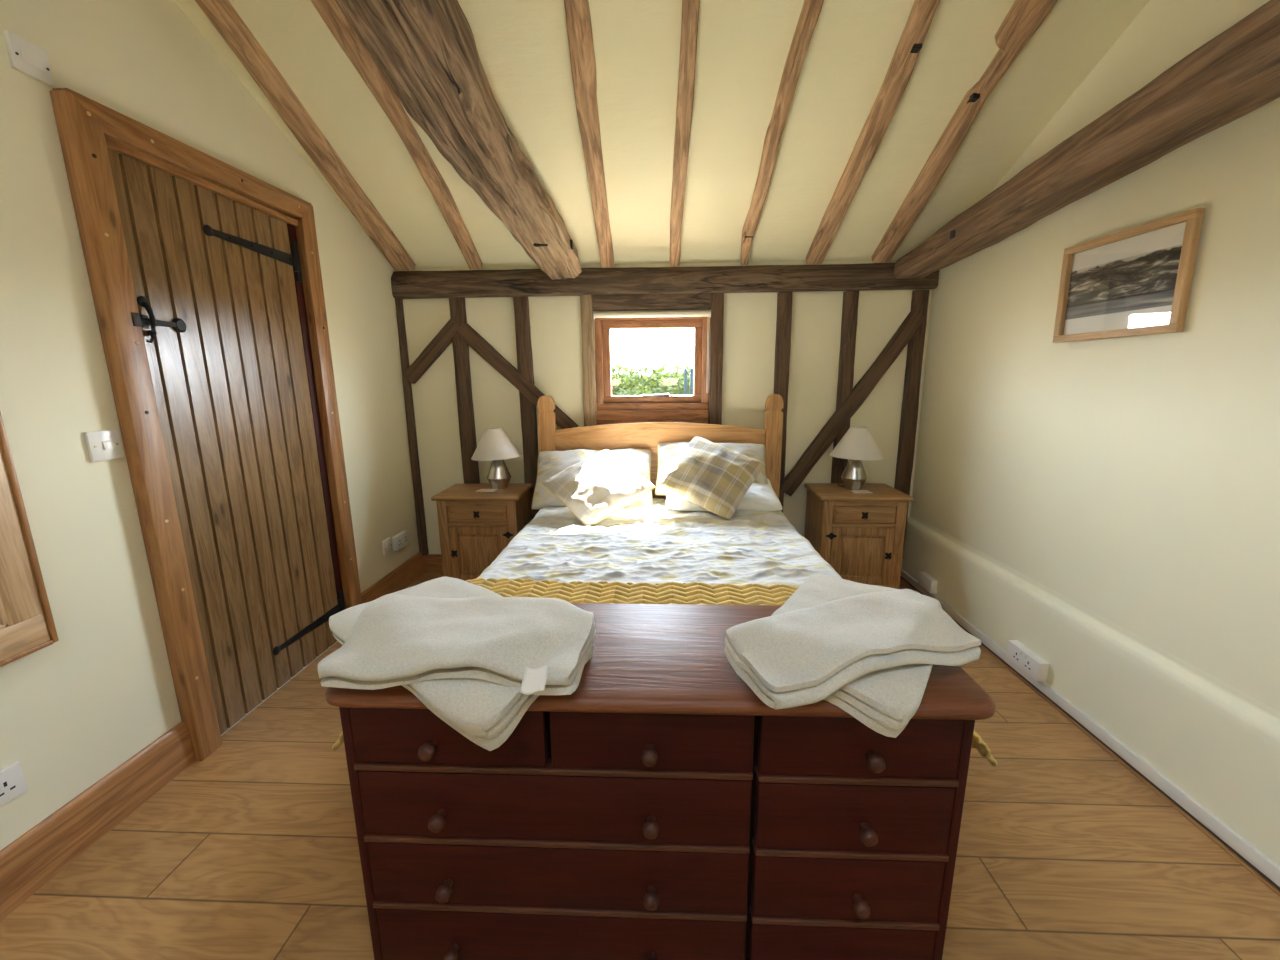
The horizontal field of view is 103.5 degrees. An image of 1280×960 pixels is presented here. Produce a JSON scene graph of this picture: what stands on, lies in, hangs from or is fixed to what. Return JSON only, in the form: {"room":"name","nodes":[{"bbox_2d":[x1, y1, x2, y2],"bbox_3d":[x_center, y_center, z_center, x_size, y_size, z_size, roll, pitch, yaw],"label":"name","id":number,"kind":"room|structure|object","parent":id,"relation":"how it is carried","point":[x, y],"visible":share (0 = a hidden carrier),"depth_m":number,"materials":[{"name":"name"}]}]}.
{"room":"bedroom","nodes":[
{"label":"bedroom","id":0,"kind":"room"},
{"bbox_2d":[0,0,418,850],"bbox_3d":[-1.689,-0.481,0.484,0.120,3.379,5.600,0,11,2],"label":"wall","id":1,"kind":"structure","parent":0,"point":[75,708],"depth_m":1.47,"materials":[{"name":"beige paint"}]},
{"bbox_2d":[0,762,27,807],"bbox_3d":[-1.592,0.776,1.227,0.014,0.086,0.146,0,11,2],"label":"double socket","id":2,"kind":"object","parent":1,"relation":"attached to","point":[12,781],"visible":1,"depth_m":1.27,"materials":[{"name":"white plastic"}]},
{"bbox_2d":[0,412,57,666],"bbox_3d":[-1.590,0.144,0.973,0.034,0.718,0.634,0,11,2],"label":"wall mirror","id":3,"kind":"object","parent":1,"relation":"attached to","point":[27,626],"visible":1,"depth_m":1.27,"materials":[{"name":"brown wood"}]},
{"bbox_2d":[3,30,54,85],"bbox_3d":[-1.586,-1.096,1.312,0.016,0.084,0.086,0,11,2],"label":"plate","id":4,"kind":"object","parent":1,"relation":"attached to","point":[26,57],"visible":1,"depth_m":1.30,"materials":[{"name":"white plastic"}]},
{"bbox_2d":[0,722,194,920],"bbox_3d":[-1.645,1.278,-0.099,0.020,0.157,3.770,0,11,2],"label":"baseboard","id":5,"kind":"structure","parent":1,"relation":"attached to","point":[37,856],"depth_m":1.43,"materials":[{"name":"brown wood"}]},
{"bbox_2d":[84,429,123,461],"bbox_3d":[-1.579,-0.103,1.491,0.017,0.086,0.088,0,11,2],"label":"light switch","id":6,"kind":"object","parent":1,"relation":"attached to","point":[105,444],"visible":1,"depth_m":1.48,"materials":[{"name":"white plastic"}]},
{"bbox_2d":[50,88,361,760],"bbox_3d":[-1.565,-0.142,2.043,0.100,2.101,0.992,0,11,2],"label":"door","id":7,"kind":"structure","parent":1,"relation":"in","point":[205,277],"depth_m":1.86,"materials":[{"name":"brown wood"}]},
{"bbox_2d":[382,537,391,554],"bbox_3d":[-1.516,0.395,3.027,0.016,0.086,0.086,0,11,2],"label":"socket","id":8,"kind":"object","parent":1,"relation":"attached to","point":[387,543],"visible":1,"depth_m":3.01,"materials":[{"name":"white plastic"}]},
{"bbox_2d":[361,552,424,603],"bbox_3d":[-1.511,0.636,3.106,0.020,0.157,0.788,0,11,2],"label":"baseboard","id":9,"kind":"structure","parent":1,"relation":"attached to","point":[404,575],"depth_m":3.13,"materials":[{"name":"brown wood"}]},
{"bbox_2d":[392,531,408,550],"bbox_3d":[-1.501,0.380,3.165,0.034,0.086,0.146,0,11,2],"label":"wall socket","id":10,"kind":"object","parent":1,"relation":"attached to","point":[400,540],"visible":1,"depth_m":3.13,"materials":[{"name":"white plastic"}]},
{"bbox_2d":[0,572,1279,959],"bbox_3d":[0.017,1.246,0.703,3.873,0.120,5.890,0,11,2],"label":"floor","id":11,"kind":"structure","parent":0,"point":[251,851],"depth_m":1.37,"materials":[{"name":"brown wood"}]},
{"bbox_2d":[431,483,532,580],"bbox_3d":[-0.953,0.373,3.166,0.508,0.640,0.390,0,11,1],"label":"bedside table","id":12,"kind":"object","parent":11,"relation":"on","point":[475,526],"visible":0.73,"depth_m":2.98,"materials":[{"name":"brown wood"}]},
{"bbox_2d":[477,489,497,491],"bbox_3d":[-0.935,0.062,3.086,0.119,0.001,0.076,1,11,7],"label":"card","id":13,"kind":"object","parent":12,"relation":"on","point":[483,490],"visible":1,"depth_m":3.07,"materials":[{"name":"white paper"}]},
{"bbox_2d":[471,428,520,489],"bbox_3d":[-0.885,-0.134,3.113,0.298,0.374,0.298,0,11,2],"label":"table lamp","id":14,"kind":"object","parent":12,"relation":"on","point":[494,445],"visible":1,"depth_m":3.04,"materials":[{"name":"beige fabric"}]},
{"bbox_2d":[325,603,995,959],"bbox_3d":[0.029,0.716,1.135,1.210,0.750,0.399,0,11,2],"label":"dresser","id":15,"kind":"object","parent":11,"relation":"on","point":[658,808],"visible":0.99,"depth_m":0.96,"materials":[{"name":"brown wood"}]},
{"bbox_2d":[329,576,593,750],"bbox_3d":[-0.386,0.359,1.070,0.551,0.134,0.319,8,14,36],"label":"towel","id":16,"kind":"object","parent":15,"relation":"on","point":[485,712],"visible":0.33,"depth_m":0.86,"materials":[{"name":"white fabric"}]},
{"bbox_2d":[318,593,595,694],"bbox_3d":[-0.331,0.306,0.959,0.474,0.081,0.285,0,11,2],"label":"towel","id":17,"kind":"object","parent":16,"relation":"on","point":[539,646],"visible":1,"depth_m":0.90,"materials":[{"name":"white fabric"}]},
{"bbox_2d":[771,575,941,737],"bbox_3d":[0.443,0.337,1.067,0.316,0.098,0.470,7,14,34],"label":"towel","id":18,"kind":"object","parent":15,"relation":"on","point":[884,701],"visible":0.22,"depth_m":0.85,"materials":[{"name":"white fabric"}]},
{"bbox_2d":[724,589,980,709],"bbox_3d":[0.402,0.300,0.957,0.466,0.079,0.198,-4,12,-19],"label":"towel","id":19,"kind":"object","parent":18,"relation":"on","point":[800,657],"visible":1,"depth_m":0.91,"materials":[{"name":"white fabric"}]},
{"bbox_2d":[537,394,783,498],"bbox_3d":[0.083,0.258,2.259,1.498,1.206,1.992,0,11,2],"label":"headboard","id":20,"kind":"object","parent":11,"relation":"on","point":[645,435],"visible":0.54,"depth_m":3.11,"materials":[{"name":"brown wood"}]},
{"bbox_2d":[477,498,841,586],"bbox_3d":[0.087,0.426,2.256,1.508,0.346,1.742,0,11,2],"label":"duvet","id":21,"kind":"object","parent":20,"relation":"on","point":[655,543],"visible":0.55,"depth_m":2.15,"materials":[{"name":"white fabric"}]},
{"bbox_2d":[532,448,652,509],"bbox_3d":[-0.276,-0.011,2.991,0.699,0.327,0.335,0,11,0],"label":"pillow","id":22,"kind":"object","parent":21,"relation":"on","point":[550,463],"visible":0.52,"depth_m":2.97,"materials":[{"name":"white fabric"}]},
{"bbox_2d":[542,449,654,525],"bbox_3d":[-0.228,0.028,2.725,0.475,0.318,0.412,-8,14,-34],"label":"cushion","id":23,"kind":"object","parent":21,"relation":"on","point":[598,486],"visible":0.98,"depth_m":2.65,"materials":[{"name":"fabric"}]},
{"bbox_2d":[332,578,996,765],"bbox_3d":[0.053,0.554,1.564,1.841,0.356,0.440,0,11,2],"label":"throw","id":24,"kind":"object","parent":21,"relation":"on","point":[616,592],"visible":0.22,"depth_m":1.64,"materials":[{"name":"yellow fabric"}]},
{"bbox_2d":[658,437,763,519],"bbox_3d":[0.389,-0.026,2.734,0.474,0.374,0.371,5,13,27],"label":"cushion","id":25,"kind":"object","parent":21,"relation":"on","point":[714,477],"visible":1,"depth_m":2.66,"materials":[{"name":"fabric"}]},
{"bbox_2d":[665,478,782,511],"bbox_3d":[0.460,0.069,2.894,0.632,0.167,0.392,0,11,2],"label":"pillow","id":26,"kind":"object","parent":21,"relation":"on","point":[760,497],"visible":0.43,"depth_m":2.73,"materials":[{"name":"white fabric"}]},
{"bbox_2d":[655,442,767,495],"bbox_3d":[0.425,-0.064,2.997,0.661,0.306,0.287,0,11,4],"label":"pillow","id":27,"kind":"object","parent":26,"relation":"on","point":[668,453],"visible":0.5,"depth_m":3.00,"materials":[{"name":"white fabric"}]},
{"bbox_2d":[804,483,913,588],"bbox_3d":[1.294,0.373,3.085,0.508,0.640,0.390,0,11,4],"label":"bedside table","id":28,"kind":"object","parent":11,"relation":"on","point":[860,535],"visible":0.8,"depth_m":2.91,"materials":[{"name":"brown wood"}]},
{"bbox_2d":[837,460,843,486],"bbox_3d":[1.246,-0.042,3.107,0.047,0.159,0.088,-5,12,-20],"label":"cable","id":29,"kind":"object","parent":28,"relation":"on","point":[840,460],"visible":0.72,"depth_m":3.13,"materials":[{"name":"grey plastic"}]},
{"bbox_2d":[830,426,883,489],"bbox_3d":[1.296,-0.132,3.023,0.298,0.373,0.298,0,11,2],"label":"table lamp","id":30,"kind":"object","parent":28,"relation":"on","point":[858,444],"visible":1,"depth_m":2.95,"materials":[{"name":"beige fabric"}]},
{"bbox_2d":[851,490,871,492],"bbox_3d":[1.301,0.068,2.968,0.110,0.001,0.085,0,11,2],"label":"card","id":31,"kind":"object","parent":28,"relation":"on","point":[853,491],"visible":1,"depth_m":2.97,"materials":[{"name":"white paper"}]},
{"bbox_2d":[174,0,1149,267],"bbox_3d":[-0.002,-1.454,0.204,3.513,1.526,5.810,0,11,2],"label":"ceiling","id":32,"kind":"structure","parent":0,"point":[743,46],"depth_m":2.08,"materials":[{"name":"beige paint"}]},
{"bbox_2d":[195,0,415,270],"bbox_3d":[-1.456,-1.644,1.550,0.131,1.321,2.893,0,11,1],"label":"rafter","id":33,"kind":"object","parent":32,"relation":"attached to","point":[221,13],"visible":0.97,"depth_m":2.13,"materials":[{"name":"brown wood"}]},
{"bbox_2d":[311,0,482,269],"bbox_3d":[-1.041,-1.643,1.534,0.118,1.322,2.894,0,11,2],"label":"rafter","id":34,"kind":"object","parent":32,"relation":"attached to","point":[348,39],"visible":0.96,"depth_m":2.08,"materials":[{"name":"brown wood"}]},
{"bbox_2d":[335,0,581,279],"bbox_3d":[-0.706,-1.511,1.590,0.413,1.185,2.753,1,11,7],"label":"beam","id":35,"kind":"structure","parent":32,"relation":"attached to","point":[426,51],"depth_m":1.83,"materials":[{"name":"brown wood"}]},
{"bbox_2d":[564,0,613,267],"bbox_3d":[-0.228,-1.643,1.500,0.102,1.321,2.891,0,11,2],"label":"rafter","id":36,"kind":"object","parent":32,"relation":"attached to","point":[578,19],"visible":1,"depth_m":2.03,"materials":[{"name":"brown wood"}]},
{"bbox_2d":[669,0,699,265],"bbox_3d":[0.158,-1.643,1.483,0.076,1.320,2.892,0,11,2],"label":"rafter","id":37,"kind":"object","parent":32,"relation":"attached to","point":[690,8],"visible":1,"depth_m":2.06,"materials":[{"name":"brown wood"}]},
{"bbox_2d":[741,0,823,264],"bbox_3d":[0.560,-1.642,1.467,0.078,1.321,2.893,0,11,2],"label":"rafter","id":38,"kind":"object","parent":32,"relation":"attached to","point":[811,9],"visible":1,"depth_m":2.04,"materials":[{"name":"brown wood"}]},
{"bbox_2d":[806,0,939,263],"bbox_3d":[0.954,-1.642,1.451,0.100,1.322,2.893,0,11,3],"label":"rafter","id":39,"kind":"object","parent":32,"relation":"attached to","point":[904,59],"visible":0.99,"depth_m":2.08,"materials":[{"name":"brown wood"}]},
{"bbox_2d":[871,0,1056,262],"bbox_3d":[1.310,-1.641,1.436,0.146,1.323,2.893,0,11,3],"label":"rafter","id":40,"kind":"object","parent":32,"relation":"attached to","point":[1024,17],"visible":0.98,"depth_m":2.06,"materials":[{"name":"brown wood"}]},
{"bbox_2d":[400,259,932,553],"bbox_3d":[0.125,-0.505,3.283,3.673,2.300,0.140,0,11,2],"label":"wall","id":41,"kind":"structure","parent":0,"point":[749,324],"depth_m":3.17,"materials":[{"name":"beige paint"}]},
{"bbox_2d":[395,298,428,555],"bbox_3d":[-1.491,-0.310,3.299,0.047,1.676,0.047,0,11,2],"label":"timber post","id":42,"kind":"object","parent":41,"relation":"attached to","point":[407,387],"visible":0.98,"depth_m":3.29,"materials":[{"name":"brown wood"}]},
{"bbox_2d":[402,318,458,383],"bbox_3d":[-1.310,-0.810,3.185,0.404,0.398,0.046,0,11,2],"label":"brace","id":43,"kind":"object","parent":41,"relation":"attached to","point":[442,340],"visible":0.96,"depth_m":3.17,"materials":[{"name":"brown wood"}]},
{"bbox_2d":[424,554,442,571],"bbox_3d":[0.084,0.577,3.420,3.140,0.125,0.018,0,11,2],"label":"baseboard","id":44,"kind":"structure","parent":41,"relation":"attached to","point":[433,562],"depth_m":3.47,"materials":[{"name":"brown wood"}]},
{"bbox_2d":[449,297,479,483],"bbox_3d":[-1.120,-0.309,3.284,0.102,1.678,0.048,0,11,2],"label":"timber post","id":45,"kind":"object","parent":41,"relation":"attached to","point":[467,432],"visible":0.64,"depth_m":3.22,"materials":[{"name":"brown wood"}]},
{"bbox_2d":[455,322,578,428],"bbox_3d":[-0.772,-0.635,3.198,0.751,0.716,0.046,0,11,2],"label":"brace","id":46,"kind":"object","parent":41,"relation":"attached to","point":[465,331],"visible":0.85,"depth_m":3.17,"materials":[{"name":"brown wood"}]},
{"bbox_2d":[513,296,538,519],"bbox_3d":[-0.716,-0.309,3.267,0.098,1.678,0.048,-1,11,2],"label":"timber post","id":47,"kind":"object","parent":41,"relation":"attached to","point":[521,303],"visible":0.66,"depth_m":3.21,"materials":[{"name":"brown wood"}]},
{"bbox_2d":[580,295,596,426],"bbox_3d":[-0.322,-0.736,3.165,0.082,0.806,0.047,0,11,2],"label":"timber post","id":48,"kind":"object","parent":41,"relation":"attached to","point":[586,301],"visible":0.96,"depth_m":3.14,"materials":[{"name":"brown wood"}]},
{"bbox_2d":[592,293,710,310],"bbox_3d":[0.071,-1.089,3.089,0.720,0.090,0.054,0,11,2],"label":"lintel","id":49,"kind":"object","parent":41,"relation":"attached to","point":[686,301],"visible":0.99,"depth_m":3.06,"materials":[{"name":"brown wood"}]},
{"bbox_2d":[595,317,709,424],"bbox_3d":[0.077,-0.695,3.202,0.722,0.706,0.126,0,11,2],"label":"window","id":50,"kind":"structure","parent":41,"relation":"in","point":[694,408],"depth_m":3.19,"materials":[{"name":"brown wood"}]},
{"bbox_2d":[593,310,710,392],"bbox_3d":[0.075,-0.788,3.125,0.714,0.498,0.038,0,11,2],"label":"roller blind","id":51,"kind":"object","parent":50,"relation":"attached to","point":[633,314],"visible":1,"depth_m":3.07,"materials":[{"name":"beige fabric"}]},
{"bbox_2d":[391,263,938,298],"bbox_3d":[0.115,-1.203,3.038,3.267,0.164,0.065,0,11,2],"label":"wall plate","id":52,"kind":"object","parent":41,"relation":"attached to","point":[868,276],"visible":0.94,"depth_m":3.02,"materials":[{"name":"brown wood"}]},
{"bbox_2d":[708,293,723,424],"bbox_3d":[0.472,-0.735,3.132,0.084,0.806,0.046,0,11,2],"label":"timber post","id":53,"kind":"object","parent":41,"relation":"attached to","point":[717,299],"visible":0.94,"depth_m":3.11,"materials":[{"name":"brown wood"}]},
{"bbox_2d":[773,292,791,512],"bbox_3d":[0.883,-0.307,3.201,0.087,1.678,0.047,0,11,2],"label":"timber post","id":54,"kind":"object","parent":41,"relation":"attached to","point":[784,299],"visible":0.57,"depth_m":3.09,"materials":[{"name":"brown wood"}]},
{"bbox_2d":[831,291,858,482],"bbox_3d":[1.276,-0.307,3.184,0.087,1.678,0.048,0,11,2],"label":"timber post","id":55,"kind":"object","parent":41,"relation":"attached to","point":[850,298],"visible":0.52,"depth_m":3.08,"materials":[{"name":"brown wood"}]},
{"bbox_2d":[780,310,925,495],"bbox_3d":[1.304,-0.458,3.146,0.822,1.146,0.047,0,11,2],"label":"brace","id":56,"kind":"object","parent":41,"relation":"attached to","point":[914,319],"visible":0.99,"depth_m":3.12,"materials":[{"name":"brown wood"}]},
{"bbox_2d":[894,290,929,558],"bbox_3d":[1.682,-0.307,3.168,0.092,1.678,0.048,0,11,2],"label":"timber post","id":57,"kind":"object","parent":41,"relation":"attached to","point":[920,298],"visible":0.76,"depth_m":3.11,"materials":[{"name":"brown wood"}]},
{"bbox_2d":[901,0,1279,866],"bbox_3d":[1.682,-0.479,0.344,0.158,3.379,5.600,0,11,2],"label":"wall","id":58,"kind":"structure","parent":0,"point":[1108,508],"depth_m":1.69,"materials":[{"name":"beige paint"}]},
{"bbox_2d":[918,571,937,593],"bbox_3d":[1.696,0.604,2.975,0.035,0.080,0.146,0,11,2],"label":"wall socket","id":59,"kind":"object","parent":58,"relation":"attached to","point":[925,580],"visible":1,"depth_m":2.94,"materials":[{"name":"white plastic"}]},
{"bbox_2d":[1006,640,1048,681],"bbox_3d":[1.657,0.772,2.163,0.044,0.082,0.190,0,11,2],"label":"double socket","id":60,"kind":"object","parent":58,"relation":"attached to","point":[1018,653],"visible":1,"depth_m":2.14,"materials":[{"name":"white plastic"}]},
{"bbox_2d":[894,0,1279,278],"bbox_3d":[1.533,-0.986,1.062,0.258,0.370,3.800,0,11,2],"label":"beam","id":61,"kind":"structure","parent":58,"relation":"attached to","point":[1236,72],"depth_m":1.51,"materials":[{"name":"brown wood"}]},
{"bbox_2d":[900,577,1279,895],"bbox_3d":[1.602,1.181,0.645,0.012,0.007,5.530,0,11,2],"label":"trim","id":62,"kind":"structure","parent":58,"relation":"attached to","point":[1255,873],"depth_m":1.62,"materials":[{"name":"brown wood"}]},
{"bbox_2d":[900,576,1279,890],"bbox_3d":[1.613,1.176,0.643,0.006,0.015,5.530,0,11,2],"label":"trim","id":63,"kind":"structure","parent":58,"relation":"attached to","point":[1013,669],"depth_m":1.66,"materials":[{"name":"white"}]},
{"bbox_2d":[901,569,1279,886],"bbox_3d":[1.611,1.147,0.637,0.014,0.044,5.530,0,11,2],"label":"trim","id":64,"kind":"structure","parent":58,"relation":"attached to","point":[1234,840],"depth_m":1.66,"materials":[{"name":"white paint"}]},
{"bbox_2d":[1053,208,1204,342],"bbox_3d":[1.673,-0.682,1.768,0.025,0.356,0.480,-2,11,0],"label":"framed picture","id":65,"kind":"object","parent":58,"relation":"attached to","point":[1135,281],"visible":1,"depth_m":1.72,"materials":[{"name":"brown wood"}]},
{"bbox_2d":[1065,244,1181,319],"bbox_3d":[1.681,-0.680,1.768,0.002,0.180,0.428,-2,11,0],"label":"photograph","id":66,"kind":"object","parent":65,"relation":"attached to","point":[1146,280],"depth_m":1.74},
{"label":"outside","id":67,"kind":"structure","parent":0,"visible":0},
{"bbox_3d":[0.359,-0.075,8.646,16.000,0.050,7.000,0,11,2],"label":"ground","id":68,"kind":"structure","parent":67,"visible":0},
{"bbox_2d":[611,361,693,395],"bbox_3d":[0.338,-0.959,8.135,14.001,1.884,1.445,0,11,2],"label":"hedge","id":69,"kind":"object","parent":68,"relation":"on","point":[638,382],"visible":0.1,"depth_m":7.63,"materials":[{"name":"green plant"}]},
{"bbox_2d":[678,368,692,394],"bbox_3d":[0.712,-0.546,6.424,0.550,1.740,0.060,0,11,2],"label":"picket fence","id":70,"kind":"object","parent":68,"relation":"on","point":[685,369],"visible":0.21,"depth_m":6.26,"materials":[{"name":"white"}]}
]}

